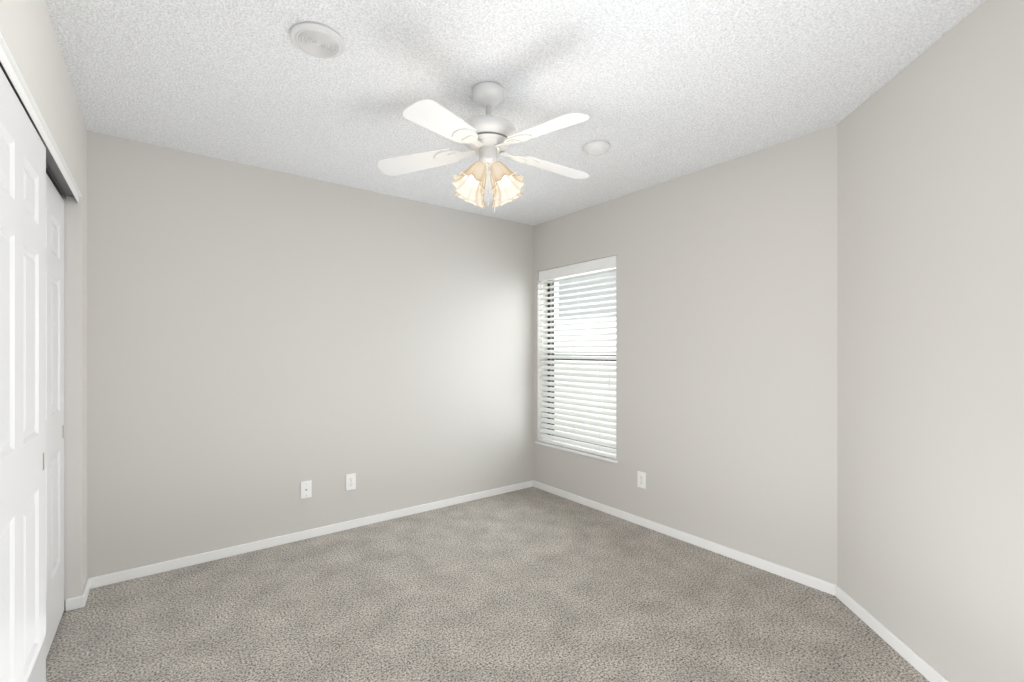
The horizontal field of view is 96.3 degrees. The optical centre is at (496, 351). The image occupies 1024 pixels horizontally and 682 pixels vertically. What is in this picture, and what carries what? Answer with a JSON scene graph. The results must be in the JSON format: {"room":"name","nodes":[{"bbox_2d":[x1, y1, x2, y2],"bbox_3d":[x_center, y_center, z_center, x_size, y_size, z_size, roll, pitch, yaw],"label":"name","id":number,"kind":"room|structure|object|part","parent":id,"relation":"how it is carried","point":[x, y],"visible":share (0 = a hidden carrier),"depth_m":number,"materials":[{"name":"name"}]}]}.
{"room":"empty bedroom","nodes":[
{"label":"empty bedroom","id":0,"kind":"room"},
{"bbox_2d":[0,0,86,610],"bbox_3d":[-1.042,0.046,0.790,0.125,2.440,4.000,0,0,-36],"label":"wall","id":1,"kind":"structure","parent":0,"point":[27,32],"depth_m":2.24,"materials":[{"name":"white paint"}]},
{"bbox_2d":[0,67,45,681],"bbox_3d":[-1.398,0.264,1.318,0.035,1.980,0.776,0,0,-36],"label":"closet door","id":2,"kind":"structure","parent":1,"relation":"in","point":[22,401],"depth_m":1.36,"materials":[{"name":"white wood"}]},
{"bbox_2d":[0,45,78,202],"bbox_3d":[-1.642,0.251,1.612,0.094,2.030,1.542,0,0,-36],"label":"track rail","id":3,"kind":"object","parent":1,"relation":"attached to","point":[57,174],"visible":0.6,"depth_m":1.63,"materials":[{"name":"grey metal"}]},
{"bbox_2d":[0,33,81,196],"bbox_3d":[-1.646,-0.766,1.608,0.125,0.005,1.546,0,0,-36],"label":"door frame","id":4,"kind":"structure","parent":1,"relation":"attached to","point":[20,78],"depth_m":1.43,"materials":[{"name":"white wood"}]},
{"bbox_2d":[43,425,63,469],"bbox_3d":[-1.627,0.386,1.622,0.046,0.060,1.464,0,0,-36],"label":"door handle","id":5,"kind":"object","parent":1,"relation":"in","point":[43,453],"depth_m":1.60,"materials":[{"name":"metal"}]},
{"bbox_2d":[46,173,63,657],"bbox_3d":[-1.886,0.264,1.905,0.035,1.980,0.776,0,0,-36],"label":"closet door","id":6,"kind":"structure","parent":1,"relation":"in","point":[54,405],"depth_m":2.03,"materials":[{"name":"white wood"}]},
{"bbox_2d":[87,130,532,578],"bbox_3d":[-1.284,0.046,3.171,4.450,2.440,0.120,0,0,-36],"label":"wall","id":7,"kind":"structure","parent":0,"point":[263,344],"depth_m":3.00,"materials":[{"name":"grey paint"}]},
{"bbox_2d":[301,480,311,498],"bbox_3d":[-1.284,0.934,3.087,0.070,0.115,0.016,0,0,-36],"label":"outlet","id":8,"kind":"object","parent":7,"relation":"attached to","point":[306,489],"visible":1,"depth_m":3.09,"materials":[{"name":"white plastic"}]},
{"bbox_2d":[82,480,532,595],"bbox_3d":[-0.930,1.237,3.349,3.092,0.058,0.013,0,0,-36],"label":"baseboard","id":9,"kind":"structure","parent":7,"relation":"attached to","point":[116,577],"depth_m":2.97,"materials":[{"name":"white wood"}]},
{"bbox_2d":[346,473,355,490],"bbox_3d":[-1.041,0.934,3.271,0.070,0.115,0.008,0,0,-36],"label":"electrical outlet","id":10,"kind":"object","parent":7,"relation":"attached to","point":[350,481],"visible":1,"depth_m":3.27,"materials":[{"name":"white plastic"}]},
{"bbox_2d":[46,487,928,681],"bbox_3d":[-0.077,1.316,1.533,4.650,0.100,4.650,0,0,-36],"label":"floor","id":11,"kind":"structure","parent":0,"point":[532,584],"depth_m":2.20,"materials":[{"name":"beige carpet"}]},
{"bbox_2d":[45,0,984,225],"bbox_3d":[-0.077,-1.224,1.533,4.650,0.100,4.650,0,0,-36],"label":"ceiling","id":12,"kind":"structure","parent":0,"point":[659,91],"depth_m":1.97,"materials":[{"name":"white paint"}]},
{"bbox_2d":[290,22,344,58],"bbox_3d":[-0.673,-1.165,1.727,0.194,0.018,0.194,0,0,-36],"label":"ceiling vent","id":13,"kind":"object","parent":12,"relation":"in","point":[315,39],"visible":0.98,"depth_m":1.71,"materials":[{"name":"white plastic"}]},
{"bbox_2d":[377,82,589,212],"bbox_3d":[-0.010,-0.896,2.047,1.015,0.555,0.998,0,0,-36],"label":"fan","id":14,"kind":"object","parent":12,"relation":"hanging from","point":[488,138],"visible":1,"depth_m":2.00,"materials":[{"name":"white painted metal"},{"name":"white painted wood"},{"name":"frosted glass"}]},
{"bbox_3d":[-0.037,-0.970,2.061,0.262,0.128,0.262,0,0,-36],"label":"motor","id":15,"kind":"part","parent":14,"relation":"part of","materials":[{"name":"white metal"}]},
{"bbox_2d":[583,140,609,155],"bbox_3d":[0.571,-1.155,2.620,0.150,0.039,0.150,0,0,-36],"label":"smoke detector","id":16,"kind":"object","parent":12,"relation":"attached to","point":[596,147],"visible":1,"depth_m":2.58,"materials":[{"name":"white plastic"}]},
{"bbox_2d":[533,124,836,584],"bbox_3d":[1.141,0.046,3.379,0.200,2.440,2.663,0,0,-36],"label":"wall","id":17,"kind":"structure","parent":0,"point":[726,353],"depth_m":2.84,"materials":[{"name":"grey paint"}]},
{"bbox_2d":[535,441,617,462],"bbox_3d":[0.691,0.846,3.910,0.143,0.020,0.938,0,0,-36],"label":"window sill","id":18,"kind":"structure","parent":17,"relation":"attached to","point":[609,459],"depth_m":3.81,"materials":[{"name":"white wood"}]},
{"bbox_2d":[548,270,615,448],"bbox_3d":[0.765,0.049,3.965,0.058,1.575,0.908,0,0,-36],"label":"window unit","id":19,"kind":"structure","parent":17,"relation":"in","point":[551,311],"depth_m":4.11,"materials":[{"name":"grey"}]},
{"bbox_2d":[539,255,615,458],"bbox_3d":[0.668,0.048,3.893,0.078,1.569,0.896,0,0,-36],"label":"window blind","id":20,"kind":"object","parent":19,"relation":"attached to","point":[592,266],"visible":0.83,"depth_m":3.85,"materials":[{"name":"white plastic"}]},
{"bbox_2d":[637,471,645,488],"bbox_3d":[1.052,0.935,3.325,0.006,0.115,0.070,0,0,-36],"label":"outlet","id":21,"kind":"object","parent":17,"relation":"attached to","point":[643,474],"visible":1,"depth_m":3.32,"materials":[{"name":"white plastic"}]},
{"bbox_2d":[837,0,1023,681],"bbox_3d":[1.733,0.046,1.715,0.140,2.440,1.300,0,0,9],"label":"wall","id":22,"kind":"structure","parent":0,"point":[930,355],"depth_m":1.72,"materials":[{"name":"grey paint"}]},
{"bbox_2d":[533,480,948,681],"bbox_3d":[0.951,1.237,2.687,0.926,0.058,3.310,0,0,-36],"label":"baseboard","id":23,"kind":"structure","parent":22,"relation":"attached to","point":[923,667],"depth_m":2.56,"materials":[{"name":"white wood"}]},
{"label":"outside","id":24,"kind":"structure","parent":0,"visible":0},
{"bbox_2d":[554,279,615,445],"bbox_3d":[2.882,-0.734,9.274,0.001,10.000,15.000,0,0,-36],"label":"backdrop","id":25,"kind":"structure","parent":24,"point":[583,331],"depth_m":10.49,"materials":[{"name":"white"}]},
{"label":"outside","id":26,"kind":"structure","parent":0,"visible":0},
{"bbox_2d":[559,268,615,320],"bbox_3d":[2.293,-1.359,9.399,0.400,1.350,2.500,0,0,-36],"label":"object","id":27,"kind":"structure","parent":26,"point":[587,295],"depth_m":9.61,"materials":[{"name":"grey"}]}
]}

